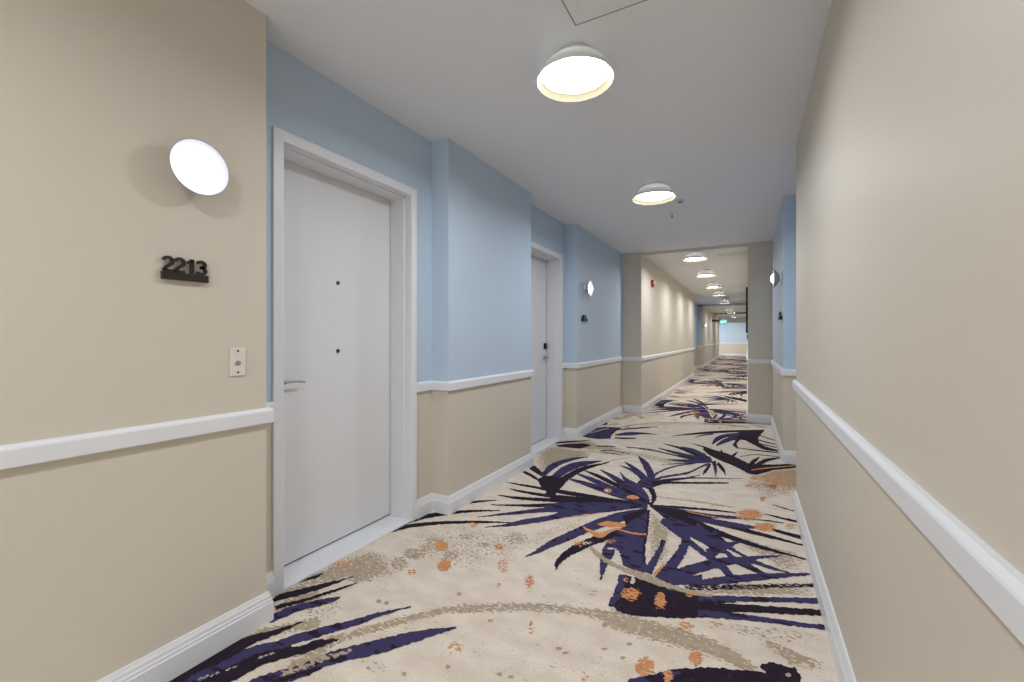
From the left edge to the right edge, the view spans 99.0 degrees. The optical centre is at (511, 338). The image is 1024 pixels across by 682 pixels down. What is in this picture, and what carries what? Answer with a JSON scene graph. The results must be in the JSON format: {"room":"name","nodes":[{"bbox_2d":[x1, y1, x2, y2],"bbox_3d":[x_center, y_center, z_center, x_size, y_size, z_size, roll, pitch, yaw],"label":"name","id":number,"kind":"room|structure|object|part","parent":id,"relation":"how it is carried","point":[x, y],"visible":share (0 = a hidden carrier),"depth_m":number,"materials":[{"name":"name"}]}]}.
{"room":"hotel corridor","nodes":[
{"label":"hotel corridor","id":0,"kind":"room"},
{"bbox_2d":[0,0,718,681],"bbox_3d":[4.307,-0.085,13.131,1.900,2.570,35.600,0,0,28],"label":"wall","id":1,"kind":"structure","parent":0,"point":[108,559],"depth_m":1.56,"materials":[{"name":"beige paint"}]},
{"bbox_2d":[161,256,208,282],"bbox_3d":[-1.181,-0.249,1.581,0.019,0.081,0.147,0,0,28],"label":"number sign","id":2,"kind":"object","parent":1,"relation":"attached to","point":[176,274],"visible":1,"depth_m":1.57,"materials":[{"name":"brown metal"}]},
{"bbox_2d":[169,138,229,195],"bbox_3d":[-1.138,-0.614,1.580,0.096,0.197,0.197,0,0,28],"label":"wall sconce","id":3,"kind":"object","parent":1,"relation":"attached to","point":[196,164],"visible":1,"depth_m":1.56,"materials":[{"name":"white glass"}]},
{"bbox_2d":[178,153,214,184],"bbox_3d":[-1.123,-0.614,1.573,0.063,0.107,0.107,0,0,28],"label":"diffuser","id":4,"kind":"object","parent":3,"relation":"attached to","point":[193,168],"depth_m":1.55,"materials":[{"name":"white glass"}]},
{"bbox_2d":[230,347,245,375],"bbox_3d":[-1.096,0.092,1.748,0.010,0.113,0.060,0,0,28],"label":"wall plate","id":5,"kind":"object","parent":1,"relation":"attached to","point":[237,355],"visible":1,"depth_m":1.75,"materials":[{"name":"beige plastic"}]},
{"bbox_2d":[272,126,416,595],"bbox_3d":[-0.976,0.106,2.521,0.247,2.187,0.997,0,0,28],"label":"door","id":6,"kind":"structure","parent":1,"relation":"in","point":[344,231],"depth_m":2.56,"materials":[{"name":"white paint"}]},
{"bbox_3d":[-1.150,0.225,2.274,0.055,0.052,0.145,0,0,28],"label":"lever handle","id":7,"kind":"part","parent":6,"relation":"part of","materials":[{"name":"metal"}]},
{"bbox_2d":[0,343,719,469],"bbox_3d":[4.322,0.325,13.135,1.922,0.064,35.622,0,0,28],"label":"trim","id":8,"kind":"structure","parent":1,"relation":"attached to","point":[15,455],"depth_m":1.51,"materials":[{"name":"white paint"}]},
{"bbox_2d":[96,354,856,681],"bbox_3d":[7.415,1.138,13.457,7.066,0.124,39.133,0,0,28],"label":"baseboard","id":9,"kind":"structure","parent":1,"relation":"attached to","point":[166,663],"depth_m":1.81,"materials":[{"name":"white paint"}]},
{"bbox_2d":[531,241,562,454],"bbox_3d":[0.256,0.106,4.802,0.247,2.187,0.993,0,0,28],"label":"door","id":10,"kind":"structure","parent":1,"relation":"in","point":[546,264],"depth_m":5.15,"materials":[{"name":"white paint"}]},
{"bbox_2d":[581,315,587,320],"bbox_3d":[0.900,-0.254,5.424,0.030,0.078,0.170,0,0,28],"label":"number sign","id":11,"kind":"object","parent":1,"relation":"attached to","point":[584,318],"visible":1,"depth_m":5.39,"materials":[{"name":"black plastic"}]},
{"bbox_2d":[584,281,592,295],"bbox_3d":[0.963,-0.625,5.470,0.096,0.197,0.197,0,0,28],"label":"wall sconce","id":12,"kind":"object","parent":1,"relation":"attached to","point":[588,288],"visible":1,"depth_m":5.44,"materials":[{"name":"white glass"}]},
{"bbox_2d":[588,284,592,292],"bbox_3d":[0.977,-0.625,5.462,0.063,0.107,0.107,0,0,28],"label":"diffuser","id":13,"kind":"object","parent":12,"relation":"attached to","point":[590,286],"depth_m":5.43,"materials":[{"name":"white glass"}]},
{"bbox_2d":[641,243,747,255],"bbox_3d":[2.746,-1.352,6.663,1.500,0.036,0.065,0,0,28],"label":"trim","id":14,"kind":"structure","parent":1,"relation":"attached to","point":[744,244],"depth_m":6.62,"materials":[{"name":"beige paint"}]},
{"bbox_2d":[698,303,745,305],"bbox_3d":[8.370,-1.337,17.392,1.800,0.065,0.160,0,0,28],"label":"trim","id":15,"kind":"structure","parent":1,"relation":"attached to","point":[735,303],"depth_m":17.30,"materials":[{"name":"beige paint"}]},
{"bbox_2d":[719,317,745,322],"bbox_3d":[14.152,-1.190,27.930,1.640,0.360,0.200,0,0,28],"label":"trim","id":16,"kind":"structure","parent":1,"relation":"attached to","point":[729,319],"depth_m":27.81,"materials":[{"name":"paint"}]},
{"bbox_2d":[169,355,838,681],"bbox_3d":[6.489,1.259,14.804,4.550,0.122,41.019,0,0,28],"label":"floor","id":17,"kind":"structure","parent":0,"point":[663,543],"depth_m":2.14,"materials":[{"name":"beige carpet"}]},
{"bbox_2d":[243,0,831,316],"bbox_3d":[6.057,-1.445,14.004,4.550,0.150,39.200,0,0,28],"label":"ceiling","id":18,"kind":"structure","parent":0,"point":[706,100],"depth_m":2.46,"materials":[{"name":"paint"}]},
{"bbox_2d":[536,43,613,101],"bbox_3d":[0.304,-1.306,2.109,0.371,0.129,0.371,0,0,28],"label":"ceiling light","id":19,"kind":"object","parent":18,"relation":"attached to","point":[576,72],"visible":1,"depth_m":2.10,"materials":[{"name":"white glass"}]},
{"bbox_2d":[542,57,608,93],"bbox_3d":[0.304,-1.270,2.109,0.318,0.002,0.318,0,0,26],"label":"diffuser","id":20,"kind":"object","parent":19,"relation":"attached to","point":[574,75],"depth_m":2.12,"materials":[{"name":"white glass"}]},
{"bbox_2d":[561,0,646,25],"bbox_3d":[0.401,-1.367,1.500,0.610,0.010,0.610,0,0,28],"label":"access panel","id":21,"kind":"object","parent":18,"relation":"attached to","point":[591,9],"visible":1,"depth_m":1.80,"materials":[{"name":"paint"}]},
{"bbox_3d":[0.401,-1.367,1.500,0.500,0.010,0.500,0,0,28],"label":"panel door","id":22,"kind":"part","parent":21,"relation":"part of","materials":[{"name":"paint"}]},
{"bbox_2d":[632,181,675,204],"bbox_3d":[1.259,-1.306,3.878,0.371,0.129,0.371,0,0,28],"label":"ceiling light","id":23,"kind":"object","parent":18,"relation":"attached to","point":[652,192],"visible":1,"depth_m":3.85,"materials":[{"name":"white glass"}]},
{"bbox_2d":[635,192,672,200],"bbox_3d":[1.259,-1.270,3.878,0.318,0.002,0.318,0,0,31],"label":"diffuser","id":24,"kind":"object","parent":23,"relation":"attached to","point":[652,196],"depth_m":3.91,"materials":[{"name":"white glass"}]},
{"bbox_2d":[682,251,707,261],"bbox_3d":[2.889,-1.306,6.896,0.371,0.129,0.371,0,0,28],"label":"ceiling light","id":25,"kind":"object","parent":18,"relation":"attached to","point":[693,256],"visible":0.98,"depth_m":6.82,"materials":[{"name":"white glass"}]},
{"bbox_2d":[696,269,715,277],"bbox_3d":[3.877,-1.306,8.726,0.371,0.129,0.371,0,0,28],"label":"ceiling light","id":26,"kind":"object","parent":18,"relation":"attached to","point":[704,273],"visible":1,"depth_m":8.65,"materials":[{"name":"white glass"}]},
{"bbox_3d":[3.877,-1.292,8.726,0.371,0.102,0.371,0,0,28],"label":"lamp shade","id":27,"kind":"part","parent":26,"relation":"part of","materials":[{"name":"glass"}]},
{"bbox_2d":[706,282,721,288],"bbox_3d":[4.937,-1.306,10.688,0.371,0.129,0.371,0,0,28],"label":"ceiling light","id":28,"kind":"object","parent":18,"relation":"attached to","point":[712,285],"visible":1,"depth_m":10.61,"materials":[{"name":"white glass"}]},
{"bbox_2d":[712,291,725,295],"bbox_3d":[5.982,-1.306,12.624,0.371,0.129,0.371,0,0,28],"label":"ceiling light","id":29,"kind":"object","parent":18,"relation":"attached to","point":[717,293],"visible":0.98,"depth_m":12.53,"materials":[{"name":"white glass"}]},
{"bbox_2d":[720,312,726,323],"bbox_3d":[10.903,-1.048,22.525,0.330,0.645,0.060,0,0,28],"label":"exit sign","id":30,"kind":"object","parent":18,"relation":"hanging from","point":[723,321],"visible":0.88,"depth_m":22.52,"materials":[{"name":"green plastic"}]},
{"bbox_2d":[719,300,729,303],"bbox_3d":[7.526,-1.306,15.483,0.371,0.129,0.371,0,0,28],"label":"ceiling light","id":31,"kind":"object","parent":18,"relation":"attached to","point":[722,301],"visible":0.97,"depth_m":15.39,"materials":[{"name":"white glass"}]},
{"bbox_2d":[717,252,746,256],"bbox_3d":[3.566,-1.366,7.076,0.430,0.012,0.220,0,0,28],"label":"ceiling vent","id":32,"kind":"object","parent":18,"relation":"in","point":[735,253],"visible":1,"depth_m":7.08,"materials":[{"name":"white metal"}]},
{"bbox_2d":[719,323,747,353],"bbox_3d":[15.235,-0.085,31.209,4.750,2.570,0.200,0,0,28],"label":"wall","id":33,"kind":"structure","parent":0,"point":[729,332],"depth_m":30.87,"materials":[{"name":"blue paint"}]},
{"bbox_2d":[748,0,1023,681],"bbox_3d":[7.641,-0.085,13.149,0.950,2.570,38.800,0,0,28],"label":"wall","id":34,"kind":"structure","parent":0,"point":[898,248],"depth_m":0.92,"materials":[{"name":"beige paint"}]},
{"bbox_2d":[746,287,747,332],"bbox_3d":[3.577,-0.420,6.649,0.032,0.680,0.440,0,0,28],"label":"wall display","id":35,"kind":"object","parent":34,"relation":"attached to","point":[746,287],"visible":0.94,"depth_m":6.46,"materials":[{"name":"black plastic"}]},
{"bbox_2d":[771,269,781,287],"bbox_3d":[2.702,-0.615,4.473,0.096,0.197,0.197,0,0,28],"label":"wall sconce","id":36,"kind":"object","parent":34,"relation":"attached to","point":[776,278],"visible":1,"depth_m":4.43,"materials":[{"name":"white glass"}]},
{"bbox_3d":[2.702,-0.615,4.473,0.048,0.197,0.197,0,0,28],"label":"dish","id":37,"kind":"part","parent":36,"relation":"part of","materials":[{"name":"white glass"}]},
{"bbox_2d":[722,343,1023,644],"bbox_3d":[7.414,0.325,13.457,3.398,0.064,38.987,0,0,23],"label":"trim","id":38,"kind":"structure","parent":34,"relation":"attached to","point":[1000,585],"depth_m":0.72,"materials":[{"name":"white paint"}]}
]}

